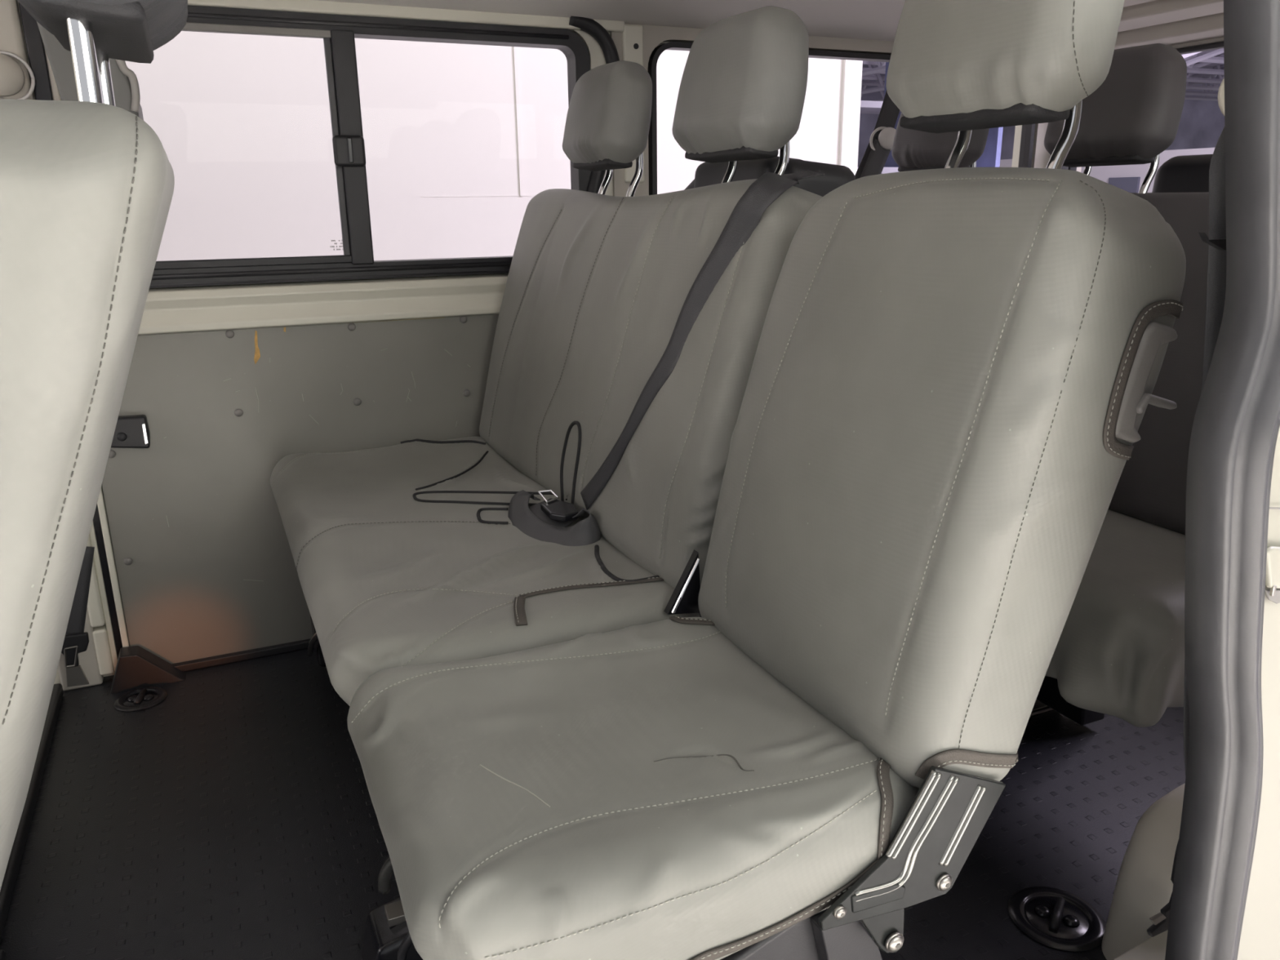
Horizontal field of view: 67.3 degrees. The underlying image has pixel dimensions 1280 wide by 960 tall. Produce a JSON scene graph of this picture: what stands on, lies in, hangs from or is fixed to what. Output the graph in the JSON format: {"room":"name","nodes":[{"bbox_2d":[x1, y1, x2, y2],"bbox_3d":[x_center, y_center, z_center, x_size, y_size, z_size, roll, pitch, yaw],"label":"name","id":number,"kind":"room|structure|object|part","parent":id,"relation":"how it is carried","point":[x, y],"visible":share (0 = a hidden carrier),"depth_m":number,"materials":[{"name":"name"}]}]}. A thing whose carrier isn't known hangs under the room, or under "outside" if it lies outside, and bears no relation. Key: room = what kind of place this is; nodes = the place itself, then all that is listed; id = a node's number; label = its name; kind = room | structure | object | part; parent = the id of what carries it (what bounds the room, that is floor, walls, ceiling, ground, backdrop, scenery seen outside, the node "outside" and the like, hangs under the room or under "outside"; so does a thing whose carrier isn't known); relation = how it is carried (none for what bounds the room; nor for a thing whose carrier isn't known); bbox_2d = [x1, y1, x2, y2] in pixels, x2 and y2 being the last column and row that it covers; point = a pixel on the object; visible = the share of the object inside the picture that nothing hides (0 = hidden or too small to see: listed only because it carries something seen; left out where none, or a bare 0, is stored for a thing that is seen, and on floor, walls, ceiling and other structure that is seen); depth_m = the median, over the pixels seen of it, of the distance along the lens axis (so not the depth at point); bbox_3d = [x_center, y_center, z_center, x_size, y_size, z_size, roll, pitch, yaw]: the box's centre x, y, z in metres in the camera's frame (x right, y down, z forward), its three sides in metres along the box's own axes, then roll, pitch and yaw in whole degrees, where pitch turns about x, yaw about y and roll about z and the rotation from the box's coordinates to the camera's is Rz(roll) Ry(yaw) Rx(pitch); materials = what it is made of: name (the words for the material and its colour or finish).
{"room":"vehicle interior","nodes":[
{"label":"vehicle interior","id":0,"kind":"room"},
{"bbox_2d":[124,31,862,261],"bbox_3d":[-3.078,-1.418,2.985,9.100,4.150,0.120,-8,18,-23],"label":"wall","id":1,"kind":"structure","parent":0,"point":[460,140],"depth_m":3.92,"materials":[{"name":"white paint"}]},
{"bbox_2d":[53,41,1022,684],"bbox_3d":[-0.715,-0.305,2.065,4.200,1.470,0.040,-8,18,-23],"label":"wall","id":2,"kind":"structure","parent":0,"point":[1018,129],"depth_m":2.72,"materials":[{"name":"white paint"}]},
{"bbox_2d":[0,0,34,99],"bbox_3d":[-1.176,-0.550,1.726,0.195,0.640,0.050,-8,18,-23],"label":"trim","id":3,"kind":"structure","parent":2,"relation":"attached to","point":[11,36],"depth_m":1.68,"materials":[{"name":"beige plastic"}]},
{"bbox_2d":[0,50,35,99],"bbox_3d":[-1.103,-0.701,1.671,0.086,0.086,0.028,-8,18,-23],"label":"anchor","id":4,"kind":"object","parent":2,"relation":"attached to","point":[11,73],"visible":0.83,"depth_m":1.67,"materials":[{"name":"beige plastic"}]},
{"bbox_2d":[0,683,63,959],"bbox_3d":[-1.254,0.664,1.156,0.860,0.028,1.490,-8,18,-23],"label":"trim","id":5,"kind":"structure","parent":2,"relation":"attached to","point":[7,887],"depth_m":1.55,"materials":[{"name":"black plastic"}]},
{"bbox_2d":[36,21,143,119],"bbox_3d":[-1.046,-0.020,1.350,0.763,1.230,0.460,-8,18,-23],"label":"seat","id":6,"kind":"object","parent":5,"relation":"on","point":[125,82],"visible":0.08,"depth_m":1.25,"materials":[{"name":"grey fabric"}]},
{"bbox_2d":[0,0,187,890],"bbox_3d":[-0.677,0.163,0.646,0.834,1.262,0.451,-8,18,-23],"label":"seat","id":7,"kind":"object","parent":5,"relation":"on","point":[86,184],"visible":1,"depth_m":0.52,"materials":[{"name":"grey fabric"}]},
{"bbox_3d":[-0.333,-0.233,0.583,0.015,0.170,0.013,-8,18,-23],"label":"headrest post","id":8,"kind":"part","parent":7,"relation":"part of","materials":[{"name":"silver metal"}]},
{"bbox_3d":[-0.390,-0.267,0.703,0.015,0.170,0.013,-8,18,-23],"label":"headrest post","id":9,"kind":"part","parent":7,"relation":"part of","materials":[{"name":"silver metal"}]},
{"bbox_2d":[18,2,53,100],"bbox_3d":[-1.071,-0.561,1.769,0.027,0.635,0.036,-8,18,-23],"label":"trim","id":10,"kind":"structure","parent":2,"relation":"attached to","point":[33,40],"depth_m":1.70,"materials":[{"name":"black plastic"}]},
{"bbox_2d":[44,46,61,100],"bbox_3d":[-1.054,-0.583,1.773,0.012,0.595,0.032,-8,18,-23],"label":"trim","id":11,"kind":"structure","parent":2,"relation":"attached to","point":[55,95],"depth_m":1.72,"materials":[{"name":"beige plastic"}]},
{"bbox_2d":[61,546,94,687],"bbox_3d":[-1.111,0.273,1.899,0.097,0.295,0.033,-8,18,-23],"label":"belt","id":12,"kind":"object","parent":2,"relation":"hanging from","point":[76,641],"visible":0.73,"depth_m":1.90,"materials":[{"name":"grey fabric"}]},
{"bbox_3d":[-1.123,0.349,1.899,0.029,0.043,0.004,-8,18,-23],"label":"tongue plate","id":13,"kind":"part","parent":12,"relation":"part of","materials":[{"name":"silver metal"}]},
{"bbox_2d":[57,608,103,690],"bbox_3d":[-1.169,0.074,1.908,0.075,0.740,0.030,-8,18,-23],"label":"trim","id":14,"kind":"structure","parent":2,"relation":"attached to","point":[88,661],"depth_m":1.99,"materials":[{"name":"beige plastic"}]},
{"bbox_2d":[86,534,113,675],"bbox_3d":[-1.124,0.069,1.925,0.026,0.700,0.034,-8,18,-23],"label":"trim","id":15,"kind":"structure","parent":2,"relation":"attached to","point":[95,607],"depth_m":1.98,"materials":[{"name":"white paint"}]},
{"bbox_2d":[93,504,122,658],"bbox_3d":[-1.102,0.067,1.949,0.016,0.730,0.024,-8,18,-23],"label":"trim","id":16,"kind":"structure","parent":2,"relation":"attached to","point":[96,521],"depth_m":1.98,"materials":[{"name":"black plastic"}]},
{"bbox_2d":[88,484,129,672],"bbox_3d":[-1.097,0.069,1.940,0.036,0.730,0.030,-8,18,-23],"label":"trim","id":17,"kind":"structure","parent":2,"relation":"attached to","point":[100,503],"depth_m":1.97,"materials":[{"name":"white paint"}]},
{"bbox_2d":[171,638,311,671],"bbox_3d":[-0.394,0.321,2.321,1.370,0.018,0.016,-8,18,-23],"label":"baseboard","id":18,"kind":"structure","parent":2,"relation":"attached to","point":[224,659],"depth_m":2.11,"materials":[{"name":"black plastic"}]},
{"bbox_2d":[17,0,613,195],"bbox_3d":[-0.572,-0.647,2.000,1.165,0.620,0.030,-8,18,-23],"label":"trim","id":19,"kind":"structure","parent":2,"relation":"attached to","point":[597,58],"depth_m":2.12,"materials":[{"name":"white paint"}]},
{"bbox_2d":[137,273,508,335],"bbox_3d":[-0.574,-0.384,2.057,1.130,0.087,0.050,-8,18,-23],"label":"trim","id":20,"kind":"structure","parent":2,"relation":"attached to","point":[172,310],"depth_m":2.00,"materials":[{"name":"white paint"}]},
{"bbox_2d":[60,4,591,288],"bbox_3d":[-0.588,-0.673,1.971,1.047,0.512,0.086,-8,18,-23],"label":"window","id":21,"kind":"structure","parent":2,"relation":"in","point":[338,33],"depth_m":1.95,"materials":[{"name":"black plastic"}]},
{"bbox_3d":[-0.798,-0.438,1.934,0.480,0.016,0.018,-8,18,-23],"label":"sash rail","id":22,"kind":"part","parent":21,"relation":"part of","materials":[{"name":"black plastic"}]},
{"bbox_3d":[-0.803,-0.853,1.814,0.480,0.014,0.018,-8,18,-23],"label":"sash rail","id":23,"kind":"part","parent":21,"relation":"part of","materials":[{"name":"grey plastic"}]},
{"bbox_3d":[-0.587,-0.430,2.035,0.960,0.010,0.010,-8,18,-23],"label":"frame rail","id":24,"kind":"part","parent":21,"relation":"part of","materials":[{"name":"black plastic"}]},
{"bbox_3d":[-0.587,-0.445,2.029,0.960,0.012,0.012,-8,18,-23],"label":"frame rail","id":25,"kind":"part","parent":21,"relation":"part of","materials":[{"name":"black plastic"}]},
{"bbox_3d":[-0.593,-0.900,1.898,0.960,0.012,0.012,-8,18,-23],"label":"frame rail","id":26,"kind":"part","parent":21,"relation":"part of","materials":[{"name":"black plastic"}]},
{"bbox_2d":[187,0,624,32],"bbox_3d":[-1.329,-0.829,1.579,2.830,0.027,0.042,-8,18,-23],"label":"trim","id":27,"kind":"structure","parent":2,"relation":"attached to","point":[294,6],"depth_m":1.93,"materials":[{"name":"white paint"}]},
{"bbox_2d":[568,16,619,193],"bbox_3d":[-0.097,-0.774,2.161,0.126,0.504,0.031,-8,18,-23],"label":"trim","id":28,"kind":"structure","parent":2,"relation":"attached to","point":[588,25],"depth_m":2.11,"materials":[{"name":"black plastic"}]},
{"bbox_2d":[622,23,644,182],"bbox_3d":[-0.020,-0.852,2.189,0.050,0.335,0.044,-8,18,-23],"label":"trim","id":29,"kind":"structure","parent":2,"relation":"attached to","point":[633,34],"depth_m":2.14,"materials":[{"name":"white paint"}]},
{"bbox_2d":[609,23,1050,196],"bbox_3d":[0.571,-0.796,2.490,1.400,0.645,0.036,-8,18,-23],"label":"trim","id":30,"kind":"structure","parent":2,"relation":"attached to","point":[653,35],"depth_m":2.24,"materials":[{"name":"beige plastic"}]},
{"bbox_2d":[647,41,1035,195],"bbox_3d":[0.556,-0.821,2.474,1.174,0.507,0.036,-8,18,-23],"label":"window","id":31,"kind":"structure","parent":2,"relation":"in","point":[1028,131],"depth_m":2.25,"materials":[{"name":"black plastic"}]},
{"bbox_2d":[0,613,1186,959],"bbox_3d":[-0.340,0.591,1.509,4.220,0.050,1.690,-8,18,-23],"label":"floor","id":32,"kind":"structure","parent":0,"point":[232,815],"depth_m":1.53,"materials":[{"name":"black plastic"}]},
{"bbox_2d":[113,686,167,711],"bbox_3d":[-1.012,0.440,1.948,0.098,0.012,0.098,-8,18,-23],"label":"anchor","id":33,"kind":"object","parent":32,"relation":"on","point":[142,698],"visible":1,"depth_m":1.94,"materials":[{"name":"black plastic"}]},
{"bbox_2d":[110,645,186,693],"bbox_3d":[-1.031,0.388,2.014,0.148,0.081,0.050,-8,18,-23],"label":"cover","id":34,"kind":"object","parent":32,"relation":"on","point":[136,667],"depth_m":1.99,"materials":[{"name":"brown plastic"}]},
{"bbox_2d":[102,314,498,663],"bbox_3d":[-0.525,-0.008,2.183,1.215,0.719,0.022,-8,18,-23],"label":"panel","id":35,"kind":"object","parent":32,"relation":"on","point":[206,567],"visible":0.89,"depth_m":2.04,"materials":[{"name":"grey paint"}]},
{"bbox_2d":[111,414,150,448],"bbox_3d":[-1.011,-0.093,1.900,0.074,0.066,0.033,-8,18,-23],"label":"latch","id":36,"kind":"object","parent":35,"relation":"attached to","point":[131,431],"depth_m":1.89,"materials":[{"name":"black plastic"}]},
{"bbox_2d":[270,5,855,706],"bbox_3d":[-0.177,-0.105,1.661,0.847,1.199,1.070,-8,18,-23],"label":"seat","id":37,"kind":"object","parent":32,"relation":"on","point":[408,553],"visible":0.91,"depth_m":1.42,"materials":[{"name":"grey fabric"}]},
{"bbox_2d":[270,436,699,706],"bbox_3d":[-0.340,0.137,1.656,0.486,0.198,1.053,-8,18,-23],"label":"seat cushion","id":38,"kind":"object","parent":37,"relation":"on","point":[408,553],"depth_m":1.40,"materials":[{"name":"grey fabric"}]},
{"bbox_3d":[-0.076,-0.550,1.833,0.054,0.147,0.013,-8,18,-23],"label":"headrest post","id":39,"kind":"part","parent":37,"relation":"part of","materials":[{"name":"silver metal"}]},
{"bbox_3d":[-0.019,-0.515,1.712,0.054,0.147,0.013,-8,18,-23],"label":"headrest post","id":40,"kind":"part","parent":37,"relation":"part of","materials":[{"name":"silver metal"}]},
{"bbox_3d":[-0.034,-0.224,1.702,0.283,0.572,1.054,-8,18,-23],"label":"backrest","id":41,"kind":"part","parent":37,"relation":"part of","materials":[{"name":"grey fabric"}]},
{"bbox_2d":[507,169,823,546],"bbox_3d":[-0.010,-0.167,1.435,0.530,0.556,0.176,9,19,31],"label":"belt","id":42,"kind":"object","parent":37,"relation":"on","point":[547,521],"visible":0.94,"depth_m":1.35,"materials":[{"name":"grey fabric"}]},
{"bbox_3d":[-0.152,0.026,1.599,0.026,0.008,0.054,-8,18,-23],"label":"tongue plate","id":43,"kind":"part","parent":42,"relation":"part of","materials":[{"name":"silver metal"}]},
{"bbox_3d":[0.055,0.134,1.241,0.049,0.085,0.012,-8,18,-23],"label":"hinge plate","id":44,"kind":"part","parent":37,"relation":"part of","materials":[{"name":"black plastic"}]},
{"bbox_3d":[0.120,-0.429,1.420,0.054,0.147,0.013,-8,18,-23],"label":"headrest post","id":45,"kind":"part","parent":37,"relation":"part of","materials":[{"name":"silver metal"}]},
{"bbox_3d":[0.177,-0.395,1.299,0.054,0.147,0.013,-8,18,-23],"label":"headrest post","id":46,"kind":"part","parent":37,"relation":"part of","materials":[{"name":"silver metal"}]},
{"bbox_2d":[346,0,1186,959],"bbox_3d":[0.069,0.073,1.008,0.739,1.215,0.560,-8,18,-23],"label":"seat","id":47,"kind":"object","parent":32,"relation":"on","point":[955,371],"visible":1,"depth_m":0.86,"materials":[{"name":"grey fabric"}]},
{"bbox_2d":[346,617,918,959],"bbox_3d":[-0.024,0.319,0.987,0.482,0.201,0.441,-8,18,-23],"label":"seat cushion","id":48,"kind":"object","parent":47,"relation":"on","point":[673,788],"depth_m":0.86,"materials":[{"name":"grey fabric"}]},
{"bbox_2d":[895,943,901,949],"bbox_3d":[0.237,0.428,0.884,0.006,0.005,0.004,-8,18,-23],"label":"bolt","id":49,"kind":"object","parent":47,"relation":"attached to","point":[898,946],"depth_m":0.88,"materials":[{"name":"grey metal"}]},
{"bbox_3d":[0.246,0.320,0.857,0.200,0.140,0.006,-8,18,-23],"label":"recliner plate","id":50,"kind":"part","parent":47,"relation":"part of","materials":[{"name":"black metal"}]},
{"bbox_3d":[0.283,-0.033,1.031,0.298,0.575,0.457,-8,18,-23],"label":"backrest","id":51,"kind":"part","parent":47,"relation":"part of","materials":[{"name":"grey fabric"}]},
{"bbox_3d":[0.321,-0.323,1.004,0.054,0.147,0.013,-8,18,-23],"label":"headrest post","id":52,"kind":"part","parent":47,"relation":"part of","materials":[{"name":"silver metal"}]},
{"bbox_3d":[0.378,-0.288,0.883,0.054,0.147,0.013,-8,18,-23],"label":"headrest post","id":53,"kind":"part","parent":47,"relation":"part of","materials":[{"name":"silver metal"}]},
{"bbox_3d":[0.450,-0.070,0.846,0.047,0.017,0.018,-8,18,-23],"label":"release lever","id":54,"kind":"part","parent":47,"relation":"part of","materials":[{"name":"grey plastic"}]},
{"bbox_2d":[1029,706,1054,717],"bbox_3d":[0.820,0.438,1.870,0.232,0.012,0.012,-8,18,-23],"label":"trim","id":55,"kind":"structure","parent":32,"relation":"on","point":[1044,709],"depth_m":1.84,"materials":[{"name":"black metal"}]},
{"bbox_2d":[891,43,1213,727],"bbox_3d":[0.679,-0.183,1.855,0.688,1.181,1.273,-8,18,-23],"label":"bench","id":56,"kind":"object","parent":32,"relation":"on","point":[1119,651],"visible":0.2,"depth_m":1.52,"materials":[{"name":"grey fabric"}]},
{"bbox_2d":[854,90,899,179],"bbox_3d":[0.598,-0.853,2.379,0.203,0.370,0.058,-12,19,-33],"label":"belt","id":57,"kind":"object","parent":56,"relation":"attached to","point":[873,162],"visible":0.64,"depth_m":2.38,"materials":[{"name":"grey fabric"}]},
{"bbox_3d":[0.685,-0.612,2.036,0.054,0.147,0.013,-8,18,-23],"label":"headrest post","id":58,"kind":"part","parent":56,"relation":"part of","materials":[{"name":"silver metal"}]},
{"bbox_3d":[0.808,-0.538,1.774,0.054,0.147,0.013,-8,18,-23],"label":"headrest post","id":59,"kind":"part","parent":56,"relation":"part of","materials":[{"name":"silver metal"}]},
{"bbox_2d":[1044,509,1185,727],"bbox_3d":[0.551,0.079,1.870,0.398,0.197,1.271,-8,18,-23],"label":"seat cushion","id":60,"kind":"object","parent":56,"relation":"on","point":[1119,651],"depth_m":1.31,"materials":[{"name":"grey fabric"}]},
{"bbox_3d":[0.865,-0.503,1.653,0.054,0.147,0.013,-8,18,-23],"label":"headrest post","id":61,"kind":"part","parent":56,"relation":"part of","materials":[{"name":"silver metal"}]},
{"bbox_3d":[0.768,-0.274,1.877,0.275,0.547,1.251,-8,18,-23],"label":"backrest","id":62,"kind":"part","parent":56,"relation":"part of","materials":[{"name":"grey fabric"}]},
{"bbox_2d":[1008,885,1106,951],"bbox_3d":[0.576,0.601,1.329,0.127,0.012,0.127,-8,18,-23],"label":"anchor","id":63,"kind":"object","parent":32,"relation":"on","point":[1054,917],"visible":1,"depth_m":1.32,"materials":[{"name":"black plastic"}]},
{"bbox_2d":[1101,782,1185,959],"bbox_3d":[0.852,0.559,1.320,0.521,0.380,0.120,-8,18,-23],"label":"wheel arch cover","id":64,"kind":"object","parent":32,"relation":"on","point":[1144,886],"visible":0.27,"depth_m":1.22,"materials":[{"name":"beige plastic"}]},
{"bbox_2d":[316,0,905,41],"bbox_3d":[-0.372,-0.772,1.123,4.200,0.135,1.686,-8,18,-23],"label":"ceiling","id":65,"kind":"structure","parent":0,"point":[868,20],"depth_m":2.12,"materials":[{"name":"white"}]},
{"bbox_2d":[861,64,884,94],"bbox_3d":[9.123,-10.698,23.496,0.140,1.221,23.038,-8,18,-23],"label":"girder","id":66,"kind":"object","parent":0,"point":[877,88],"visible":0.02,"depth_m":28.16,"materials":[{"name":"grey metal"}]},
{"bbox_2d":[862,61,885,76],"bbox_3d":[5.574,-9.997,22.022,0.140,1.221,23.038,-8,18,-23],"label":"girder","id":67,"kind":"object","parent":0,"point":[882,67],"visible":0.09,"depth_m":22.26,"materials":[{"name":"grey metal"}]},
{"bbox_2d":[861,62,1217,101],"bbox_3d":[16.534,-14.592,34.580,35.081,1.421,0.140,-8,18,-23],"label":"roof truss","id":68,"kind":"object","parent":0,"point":[865,82],"visible":0.02,"depth_m":36.65,"materials":[{"name":"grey metal"}]},
{"bbox_2d":[861,48,1217,101],"bbox_3d":[12.672,-11.399,24.970,0.140,1.221,23.038,-8,18,-23],"label":"girder","id":69,"kind":"object","parent":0,"point":[1202,53],"visible":0.02,"depth_m":33.77,"materials":[{"name":"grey metal"}]},
{"bbox_2d":[857,64,1224,167],"bbox_3d":[10.015,-14.583,39.501,47.000,8.750,0.200,-8,18,-23],"label":"wall","id":70,"kind":"structure","parent":0,"point":[1202,122],"depth_m":46.37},
{"bbox_2d":[862,53,1224,96],"bbox_3d":[17.485,-13.884,32.604,35.081,1.421,0.140,-8,18,-23],"label":"roof truss","id":71,"kind":"object","parent":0,"point":[873,77],"visible":0.06,"depth_m":33.49,"materials":[{"name":"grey metal"}]},
{"bbox_2d":[862,62,1224,90],"bbox_3d":[18.437,-13.175,30.629,35.081,1.421,0.140,-8,18,-23],"label":"roof truss","id":72,"kind":"object","parent":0,"point":[1215,87],"visible":0.06,"depth_m":30.49,"materials":[{"name":"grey metal"}]},
{"bbox_2d":[862,54,1224,84],"bbox_3d":[19.388,-12.467,28.653,35.081,1.421,0.140,-8,18,-23],"label":"roof truss","id":73,"kind":"object","parent":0,"point":[1201,80],"visible":0.04,"depth_m":27.29,"materials":[{"name":"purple metal"}]},
{"bbox_2d":[1076,36,1223,172],"bbox_3d":[1.573,-0.373,2.148,0.050,1.500,1.750,-8,18,-23],"label":"wall","id":74,"kind":"structure","parent":0,"point":[1219,39],"depth_m":2.35,"materials":[{"name":"beige plastic"}]},
{"bbox_2d":[1067,40,1223,171],"bbox_3d":[1.546,-0.713,2.047,0.030,0.510,1.565,-8,18,-23],"label":"window","id":75,"kind":"structure","parent":74,"relation":"in","point":[1220,45],"depth_m":2.34,"materials":[{"name":"black glass"}]},
{"bbox_2d":[1114,0,1223,49],"bbox_3d":[1.347,-0.990,1.866,0.450,0.112,1.650,-8,18,-23],"label":"ceiling","id":76,"kind":"structure","parent":74,"relation":"attached to","point":[1142,22],"depth_m":2.21,"materials":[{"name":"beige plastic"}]},
{"bbox_2d":[1187,76,1205,84],"bbox_3d":[23.319,-13.501,29.392,0.140,1.221,23.038,-8,18,-23],"label":"girder","id":77,"kind":"object","parent":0,"point":[1189,83],"visible":0.02,"depth_m":35.47,"materials":[{"name":"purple metal"}]},
{"bbox_2d":[1191,66,1216,77],"bbox_3d":[19.770,-12.800,27.918,0.140,1.221,23.038,-8,18,-23],"label":"girder","id":78,"kind":"object","parent":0,"point":[1196,75],"visible":0.02,"depth_m":31.27,"materials":[{"name":"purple metal"}]},
{"bbox_2d":[1190,66,1215,75],"bbox_3d":[18.599,-12.648,27.373,5.360,1.998,0.120,2,16,10],"label":"brace","id":79,"kind":"object","parent":78,"relation":"attached to","point":[1210,67],"visible":0.02,"depth_m":27.91,"materials":[{"name":"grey metal"}]},
{"bbox_2d":[1184,53,1223,63],"bbox_3d":[21.291,-11.051,24.702,35.081,1.421,0.140,-8,18,-23],"label":"roof truss","id":80,"kind":"object","parent":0,"point":[1213,60],"visible":0.03,"depth_m":21.03,"materials":[{"name":"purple metal"}]},
{"bbox_2d":[1186,53,1224,75],"bbox_3d":[20.340,-11.759,26.678,35.081,1.421,0.140,-8,18,-23],"label":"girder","id":81,"kind":"object","parent":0,"point":[1190,69],"visible":0.06,"depth_m":24.14,"materials":[{"name":"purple metal"}]},
{"bbox_2d":[1192,54,1223,67],"bbox_3d":[16.258,-11.114,23.624,5.360,1.998,0.120,2,16,10],"label":"brace","id":82,"kind":"object","parent":81,"relation":"attached to","point":[1201,64],"visible":0.02,"depth_m":24.16,"materials":[{"name":"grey metal"}]},
{"bbox_2d":[1195,53,1223,67],"bbox_3d":[16.221,-12.099,26.444,0.140,1.221,23.038,-8,18,-23],"label":"girder","id":83,"kind":"object","parent":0,"point":[1210,64],"visible":0.02,"depth_m":26.91,"materials":[{"name":"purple metal"}]},
{"bbox_2d":[1237,426,1279,959],"bbox_3d":[0.723,0.079,0.906,0.690,1.001,0.040,-8,18,-23],"label":"door","id":84,"kind":"structure","parent":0,"point":[1260,940],"depth_m":0.89,"materials":[{"name":"beige paint"}]},
{"bbox_2d":[1112,929,1168,959],"bbox_3d":[0.605,0.655,1.070,0.349,0.150,0.224,-8,18,-23],"label":"trim","id":85,"kind":"structure","parent":84,"relation":"attached to","point":[1153,948],"depth_m":1.14,"materials":[{"name":"beige paint"}]},
{"bbox_2d":[1146,78,1226,937],"bbox_3d":[0.510,0.087,0.859,0.172,0.851,0.048,-12,20,-34],"label":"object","id":86,"kind":"object","parent":84,"relation":"attached to","point":[1216,239],"visible":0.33,"depth_m":0.77,"materials":[{"name":"grey plastic"}]},
{"bbox_3d":[0.541,0.458,1.004,0.023,0.011,0.004,-8,18,-23],"label":"anchor plate","id":87,"kind":"part","parent":86,"relation":"part of","materials":[{"name":"silver metal"}]},
{"bbox_2d":[1164,0,1279,959],"bbox_3d":[0.472,0.121,0.769,0.185,1.001,0.044,-8,18,-23],"label":"door frame","id":88,"kind":"structure","parent":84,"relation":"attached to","point":[1236,425],"depth_m":0.72,"materials":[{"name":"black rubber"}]},
{"bbox_3d":[0.531,0.073,0.795,0.056,0.046,0.006,-8,18,-23],"label":"striker plate","id":89,"kind":"part","parent":84,"relation":"part of","materials":[{"name":"beige paint"}]},
{"bbox_3d":[9.050,-2.518,13.825,52.000,0.070,42.000,-8,18,-23],"label":"ground","id":90,"kind":"structure","parent":0,"visible":0},
{"bbox_2d":[857,62,1003,173],"bbox_3d":[2.587,-5.147,13.968,9.000,5.050,0.900,-8,18,-23],"label":"storage rack","id":91,"kind":"object","parent":90,"relation":"on","point":[991,156],"visible":0.02,"depth_m":14.84,"materials":[{"name":"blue metal"}]},
{"bbox_2d":[857,167,899,173],"bbox_3d":[2.594,-4.542,14.144,9.000,0.090,0.900,-8,18,-23],"label":"shelf","id":92,"kind":"object","parent":91,"relation":"attached to","point":[886,170],"depth_m":14.13,"materials":[{"name":"white metal"}]},
{"bbox_2d":[860,100,901,114],"bbox_3d":[2.584,-5.406,13.893,9.000,0.090,0.900,-8,18,-23],"label":"shelf","id":93,"kind":"object","parent":91,"relation":"attached to","point":[868,107],"depth_m":13.79,"materials":[{"name":"white metal"}]},
{"bbox_3d":[3.994,-5.341,14.576,0.090,5.050,0.900,-8,18,-23],"label":"post","id":94,"kind":"part","parent":91,"relation":"part of","materials":[{"name":"grey metal"}]},
{"bbox_3d":[5.360,-5.529,15.166,0.090,5.050,0.900,-8,18,-23],"label":"post","id":95,"kind":"part","parent":91,"relation":"part of","materials":[{"name":"metal"}]},
{"bbox_2d":[1000,147,1214,192],"bbox_3d":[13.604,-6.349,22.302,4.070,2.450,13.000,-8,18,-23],"label":"car","id":96,"kind":"object","parent":90,"relation":"on","point":[1129,178],"visible":0.08,"depth_m":22.24,"materials":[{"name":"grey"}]},
{"label":"outside","id":97,"kind":"structure","parent":0,"visible":0},
{"bbox_3d":[23.195,-9.635,20.751,35.081,1.421,0.140,-8,18,-23],"label":"roof truss","id":98,"kind":"object","parent":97,"visible":0},
{"bbox_2d":[1181,51,1201,58],"bbox_3d":[11.577,-8.045,16.126,5.360,1.998,0.120,2,16,10],"label":"brace","id":99,"kind":"object","parent":98,"relation":"attached to","point":[1184,55],"visible":0.02,"depth_m":16.66,"materials":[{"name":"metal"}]},
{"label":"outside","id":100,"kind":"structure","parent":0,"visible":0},
{"bbox_3d":[22.243,-10.343,22.727,35.081,1.421,0.140,-8,18,-23],"label":"roof truss","id":101,"kind":"object","parent":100,"visible":0},
{"bbox_2d":[1185,48,1223,66],"bbox_3d":[13.918,-9.579,19.875,5.360,1.998,0.120,2,16,10],"label":"brace","id":102,"kind":"object","parent":101,"relation":"attached to","point":[1218,51],"visible":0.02,"depth_m":20.36,"materials":[{"name":"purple metal"}]}
]}

